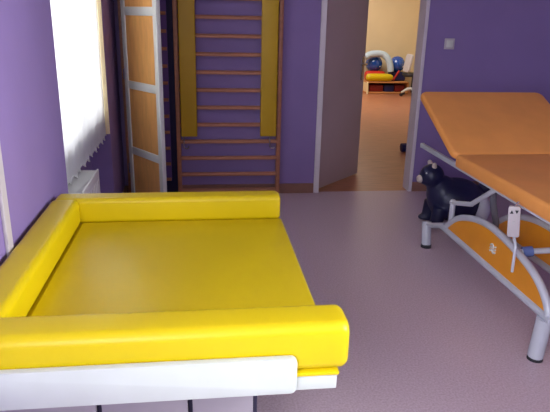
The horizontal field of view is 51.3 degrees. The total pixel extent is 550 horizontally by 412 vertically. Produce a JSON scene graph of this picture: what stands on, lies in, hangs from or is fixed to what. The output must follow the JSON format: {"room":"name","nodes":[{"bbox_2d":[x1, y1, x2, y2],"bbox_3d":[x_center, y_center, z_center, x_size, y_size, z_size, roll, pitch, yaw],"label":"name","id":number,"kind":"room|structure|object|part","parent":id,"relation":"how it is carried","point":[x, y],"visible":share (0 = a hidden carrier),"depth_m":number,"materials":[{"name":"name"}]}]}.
{"room":"physical therapy room","nodes":[
{"label":"physical therapy room","id":0,"kind":"room"},
{"bbox_2d":[0,0,124,265],"bbox_3d":[-0.975,-0.309,1.182,0.300,2.800,7.060,-1,18,-7],"label":"wall","id":1,"kind":"structure","parent":0,"point":[31,133],"depth_m":2.31,"materials":[{"name":"purple paint"}]},
{"bbox_2d":[0,145,13,256],"bbox_3d":[-0.891,-0.494,1.748,0.012,2.800,0.050,-1,18,-7],"label":"trim","id":2,"kind":"structure","parent":1,"relation":"attached to","point":[4,209],"depth_m":1.91,"materials":[{"name":"grey paint"}]},
{"bbox_2d":[68,169,99,193],"bbox_3d":[-1.069,0.150,3.235,0.185,0.636,0.539,-1,18,-7],"label":"radiator","id":3,"kind":"object","parent":1,"relation":"attached to","point":[88,181],"visible":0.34,"depth_m":3.13,"materials":[{"name":"white metal"}]},
{"bbox_3d":[-1.003,0.104,3.192,0.012,0.512,0.470,-1,18,-7],"label":"panel","id":4,"kind":"part","parent":3,"relation":"part of","materials":[{"name":"grey paint"}]},
{"bbox_2d":[96,0,109,133],"bbox_3d":[-1.206,-1.080,3.242,0.219,1.640,1.420,-1,18,-7],"label":"window","id":5,"kind":"structure","parent":1,"relation":"in","point":[99,10],"depth_m":4.02,"materials":[{"name":"white paint"}]},
{"bbox_2d":[50,0,105,184],"bbox_3d":[-1.125,-1.053,3.262,0.033,1.644,1.420,-1,18,-7],"label":"window blind","id":6,"kind":"object","parent":5,"relation":"hanging from","point":[74,22],"visible":0.91,"depth_m":3.26,"materials":[{"name":"white fabric"}]},
{"bbox_2d":[114,0,549,185],"bbox_3d":[0.599,-1.477,4.823,4.365,2.800,0.140,-1,18,-7],"label":"wall","id":7,"kind":"structure","parent":0,"point":[500,45],"depth_m":4.90,"materials":[{"name":"purple paint"}]},
{"bbox_2d":[172,0,283,192],"bbox_3d":[-0.374,-1.255,4.641,0.879,2.450,0.100,-1,18,-7],"label":"bars","id":8,"kind":"object","parent":7,"relation":"attached to","point":[276,156],"depth_m":4.70,"materials":[{"name":"brown wood"}]},
{"bbox_3d":[-0.697,-1.369,4.528,0.132,1.878,0.038,-1,18,-7],"label":"padded strip","id":9,"kind":"part","parent":8,"relation":"part of","materials":[{"name":"yellow leather"}]},
{"bbox_3d":[-0.041,-1.380,4.609,0.135,1.878,0.038,-1,18,-7],"label":"padded strip","id":10,"kind":"part","parent":8,"relation":"part of","materials":[{"name":"yellow leather"}]},
{"bbox_2d":[126,181,478,192],"bbox_3d":[0.677,-0.168,5.189,3.965,0.088,0.014,-1,18,-7],"label":"baseboard","id":11,"kind":"structure","parent":7,"relation":"attached to","point":[416,186],"depth_m":5.11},
{"bbox_2d":[319,0,368,187],"bbox_3d":[0.642,-1.204,5.191,0.104,2.028,0.735,14,22,34],"label":"door","id":12,"kind":"structure","parent":7,"relation":"in","point":[347,20],"depth_m":5.24,"materials":[{"name":"grey wood"}]},
{"bbox_3d":[0.821,-1.287,5.378,0.064,0.220,0.135,14,22,34],"label":"handle","id":13,"kind":"part","parent":12,"relation":"part of","materials":[{"name":"metal"}]},
{"bbox_2d":[313,0,430,192],"bbox_3d":[0.813,-1.161,4.948,0.914,2.130,0.156,-1,18,-7],"label":"trim","id":14,"kind":"structure","parent":7,"relation":"attached to","point":[424,10],"depth_m":4.97,"materials":[{"name":"grey metal"}]},
{"bbox_2d":[444,38,454,48],"bbox_3d":[1.488,-1.382,4.889,0.090,0.090,0.014,-1,18,-7],"label":"light switch","id":15,"kind":"object","parent":7,"relation":"attached to","point":[449,43],"visible":1,"depth_m":4.88,"materials":[{"name":"grey paint"}]},
{"bbox_2d":[364,0,419,86],"bbox_3d":[0.722,-3.860,12.032,4.950,2.800,0.100,-1,18,-7],"label":"wall","id":16,"kind":"structure","parent":0,"point":[392,25],"depth_m":12.24,"materials":[{"name":"beige paint"}]},
{"bbox_2d":[257,91,549,411],"bbox_3d":[1.209,-0.182,5.569,5.715,0.100,14.700,-1,18,-7],"label":"floor","id":17,"kind":"structure","parent":0,"point":[432,329],"depth_m":3.22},
{"bbox_2d":[120,0,166,192],"bbox_3d":[-0.994,-0.970,4.278,0.246,2.090,0.538,-4,19,-17],"label":"folding screen","id":18,"kind":"object","parent":17,"relation":"on","point":[140,19],"visible":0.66,"depth_m":4.27,"materials":[{"name":"white paint"}]},
{"bbox_3d":[-0.964,-1.658,4.021,0.014,0.496,0.414,-15,24,-40],"label":"wood panel","id":19,"kind":"part","parent":18,"relation":"part of","materials":[{"name":"orange wood"}]},
{"bbox_3d":[-0.976,-1.142,4.192,0.014,0.479,0.414,-15,24,-40],"label":"wood panel","id":20,"kind":"part","parent":18,"relation":"part of","materials":[{"name":"orange wood"}]},
{"bbox_3d":[-0.988,-0.643,4.357,0.014,0.460,0.414,-15,24,-40],"label":"wood panel","id":21,"kind":"part","parent":18,"relation":"part of","materials":[{"name":"orange wood"}]},
{"bbox_3d":[-0.998,-0.197,4.505,0.014,0.369,0.414,-15,24,-40],"label":"wood panel","id":22,"kind":"part","parent":18,"relation":"part of","materials":[{"name":"orange wood"}]},
{"bbox_2d":[117,0,171,192],"bbox_3d":[-1.038,-1.115,4.570,0.363,2.200,0.051,-1,18,-7],"label":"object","id":23,"kind":"object","parent":17,"relation":"on","point":[163,21],"visible":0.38,"depth_m":4.63,"materials":[{"name":"brown wood"}]},
{"bbox_2d":[0,355,336,411],"bbox_3d":[-0.415,0.505,2.147,1.000,0.674,1.343,-1,18,-7],"label":"table","id":24,"kind":"object","parent":17,"relation":"on","point":[226,384],"visible":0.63,"depth_m":1.44,"materials":[{"name":"white laminate"}]},
{"bbox_3d":[-0.682,0.692,1.672,0.331,0.485,0.020,-1,18,-7],"label":"cabinet door","id":25,"kind":"part","parent":24,"relation":"part of","materials":[{"name":"grey laminate"}]},
{"bbox_3d":[-0.381,0.687,1.710,0.245,0.485,0.020,-1,18,-7],"label":"cabinet door","id":26,"kind":"part","parent":24,"relation":"part of","materials":[{"name":"grey laminate"}]},
{"bbox_2d":[0,191,349,376],"bbox_3d":[-0.394,0.179,2.053,1.024,0.152,1.314,-1,18,-7],"label":"mat","id":27,"kind":"object","parent":24,"relation":"on","point":[98,278],"visible":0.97,"depth_m":1.89,"materials":[{"name":"yellow leather"}]},
{"bbox_3d":[-0.157,0.683,1.737,0.178,0.485,0.020,-1,18,-7],"label":"cabinet door","id":28,"kind":"part","parent":24,"relation":"part of","materials":[{"name":"grey laminate"}]},
{"bbox_2d":[166,0,177,191],"bbox_3d":[-1.009,-1.084,4.637,0.386,2.100,0.030,-1,18,-7],"label":"mat","id":29,"kind":"object","parent":17,"relation":"on","point":[172,186],"visible":0.08,"depth_m":4.71,"materials":[{"name":"blue plastic"}]},
{"bbox_2d":[363,79,408,93],"bbox_3d":[2.323,-2.559,12.272,0.920,0.252,0.620,-1,18,-7],"label":"bench","id":30,"kind":"object","parent":17,"relation":"on","point":[365,82],"visible":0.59,"depth_m":12.06,"materials":[{"name":"brown wood"}]},
{"bbox_2d":[364,71,384,79],"bbox_3d":[2.117,-2.767,12.165,0.433,0.197,0.200,-1,18,-7],"label":"roll","id":31,"kind":"object","parent":30,"relation":"on","point":[366,72],"visible":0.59,"depth_m":12.09,"materials":[{"name":"red leather"}]},
{"bbox_2d":[366,57,381,70],"bbox_3d":[2.112,-3.042,12.237,0.360,0.360,0.360,-1,18,-7],"label":"exercise ball","id":32,"kind":"object","parent":31,"relation":"on","point":[374,63],"visible":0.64,"depth_m":12.10,"materials":[{"name":"blue plastic"}]},
{"bbox_2d":[365,50,393,71],"bbox_3d":[2.174,-3.036,12.022,0.661,0.441,0.180,2,18,1],"label":"noodle","id":33,"kind":"object","parent":32,"relation":"on","point":[376,53],"visible":0.97,"depth_m":11.94,"materials":[{"name":"white plastic"}]},
{"bbox_2d":[368,83,382,91],"bbox_3d":[2.108,-2.526,12.223,0.308,0.136,0.330,-1,18,-7],"label":"storage box","id":34,"kind":"object","parent":30,"relation":"on","point":[372,87],"visible":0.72,"depth_m":12.08,"materials":[{"name":"red fabric"}]},
{"bbox_3d":[2.109,-2.580,12.205,0.308,0.022,0.330,-1,18,-7],"label":"box lid","id":35,"kind":"part","parent":34,"relation":"part of","materials":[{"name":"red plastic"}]},
{"bbox_2d":[366,73,392,80],"bbox_3d":[2.192,-2.693,12.009,0.580,0.158,0.160,-1,18,-7],"label":"roll","id":36,"kind":"object","parent":30,"relation":"on","point":[374,76],"visible":1,"depth_m":11.95,"materials":[{"name":"yellow leather"}]},
{"bbox_2d":[381,84,393,91],"bbox_3d":[2.390,-2.531,12.259,0.218,0.136,0.330,-1,18,-7],"label":"storage box","id":37,"kind":"object","parent":30,"relation":"on","point":[386,87],"visible":0.79,"depth_m":12.11,"materials":[{"name":"blue fabric"}]},
{"bbox_2d":[388,72,404,80],"bbox_3d":[2.603,-2.784,12.292,0.310,0.174,0.290,-1,18,-7],"label":"cushion","id":38,"kind":"object","parent":30,"relation":"on","point":[399,77],"visible":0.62,"depth_m":12.16,"materials":[{"name":"fabric"}]},
{"bbox_2d":[392,56,404,71],"bbox_3d":[2.603,-3.025,12.217,0.330,0.330,0.330,-1,18,-7],"label":"exercise ball","id":39,"kind":"object","parent":38,"relation":"on","point":[398,62],"visible":0.69,"depth_m":12.09,"materials":[{"name":"blue plastic"}]},
{"bbox_2d":[392,84,404,91],"bbox_3d":[2.619,-2.535,12.287,0.218,0.136,0.330,-1,18,-7],"label":"storage box","id":40,"kind":"object","parent":30,"relation":"on","point":[397,87],"visible":0.74,"depth_m":12.14,"materials":[{"name":"red fabric"}]},
{"bbox_2d":[400,143,406,151],"bbox_3d":[1.592,-0.697,6.828,0.185,0.104,0.104,-1,18,-7],"label":"weight","id":41,"kind":"object","parent":17,"relation":"on","point":[402,145],"visible":0.37,"depth_m":6.79,"materials":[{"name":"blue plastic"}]},
{"bbox_2d":[399,54,413,95],"bbox_3d":[2.816,-2.663,11.687,0.519,0.835,0.522,-1,18,-7],"label":"swivel chair","id":42,"kind":"object","parent":17,"relation":"on","point":[407,66],"visible":0.62,"depth_m":11.62,"materials":[{"name":"plastic"}]},
{"bbox_3d":[2.701,-2.378,11.767,0.253,0.125,0.088,-1,18,-7],"label":"arm","id":43,"kind":"part","parent":42,"relation":"part of","materials":[{"name":"white paint"}]},
{"bbox_3d":[2.826,-2.677,11.693,0.400,0.060,0.400,-1,18,-7],"label":"seat","id":44,"kind":"part","parent":42,"relation":"part of","materials":[{"name":"fabric"}]},
{"bbox_3d":[2.698,-2.890,11.605,0.106,0.358,0.340,-1,18,-7],"label":"backrest","id":45,"kind":"part","parent":42,"relation":"part of","materials":[{"name":"grey fabric"}]},
{"bbox_2d":[416,160,489,222],"bbox_3d":[1.364,-0.102,4.388,0.603,0.497,0.378,-1,18,-7],"label":"animal","id":46,"kind":"object","parent":17,"relation":"on","point":[441,188],"visible":0.78,"depth_m":4.28},
{"bbox_2d":[420,92,549,362],"bbox_3d":[1.543,0.027,3.156,0.887,1.034,2.105,-1,18,-7],"label":"table","id":47,"kind":"object","parent":17,"relation":"on","point":[500,140],"visible":0.98,"depth_m":3.32,"materials":[{"name":"orange leather"}]},
{"bbox_3d":[1.049,0.188,3.974,0.063,0.171,0.098,-1,18,-7],"label":"leg","id":48,"kind":"part","parent":47,"relation":"part of","materials":[{"name":"silver metal"}]},
{"bbox_3d":[1.068,0.130,3.817,0.034,0.106,0.286,-1,18,-7],"label":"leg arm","id":49,"kind":"part","parent":47,"relation":"part of","materials":[{"name":"silver metal"}]},
{"bbox_3d":[1.552,-0.117,3.064,0.875,0.030,1.940,-1,18,-7],"label":"frame","id":50,"kind":"part","parent":47,"relation":"part of","materials":[{"name":"silver metal"}]},
{"bbox_3d":[1.284,0.025,3.364,0.320,0.453,0.039,-1,18,-7],"label":"lifting arm","id":51,"kind":"part","parent":47,"relation":"part of","materials":[{"name":"grey metal"}]},
{"bbox_3d":[1.161,0.223,3.090,0.042,0.255,1.210,-1,18,-7],"label":"bow frame","id":52,"kind":"part","parent":47,"relation":"part of","materials":[{"name":"silver metal"}]},
{"bbox_3d":[1.161,0.222,3.088,0.010,0.214,1.152,-1,18,-7],"label":"panel","id":53,"kind":"part","parent":47,"relation":"part of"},
{"bbox_2d":[507,201,520,272],"bbox_3d":[1.118,0.144,2.709,0.066,0.332,0.075,8,20,20],"label":"remote control","id":54,"kind":"object","parent":47,"relation":"hanging from","point":[514,211],"visible":1,"depth_m":2.69,"materials":[{"name":"grey paint"}]},
{"bbox_3d":[1.478,0.216,3.128,0.010,0.214,1.152,-1,18,-7],"label":"panel","id":55,"kind":"part","parent":47,"relation":"part of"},
{"bbox_3d":[1.478,0.217,3.129,0.042,0.255,1.210,-1,18,-7],"label":"bow frame","id":56,"kind":"part","parent":47,"relation":"part of","materials":[{"name":"silver metal"}]},
{"bbox_3d":[1.223,0.605,2.645,0.071,0.213,0.090,-1,18,-7],"label":"leg","id":57,"kind":"part","parent":47,"relation":"part of","materials":[{"name":"silver metal"}]}
]}

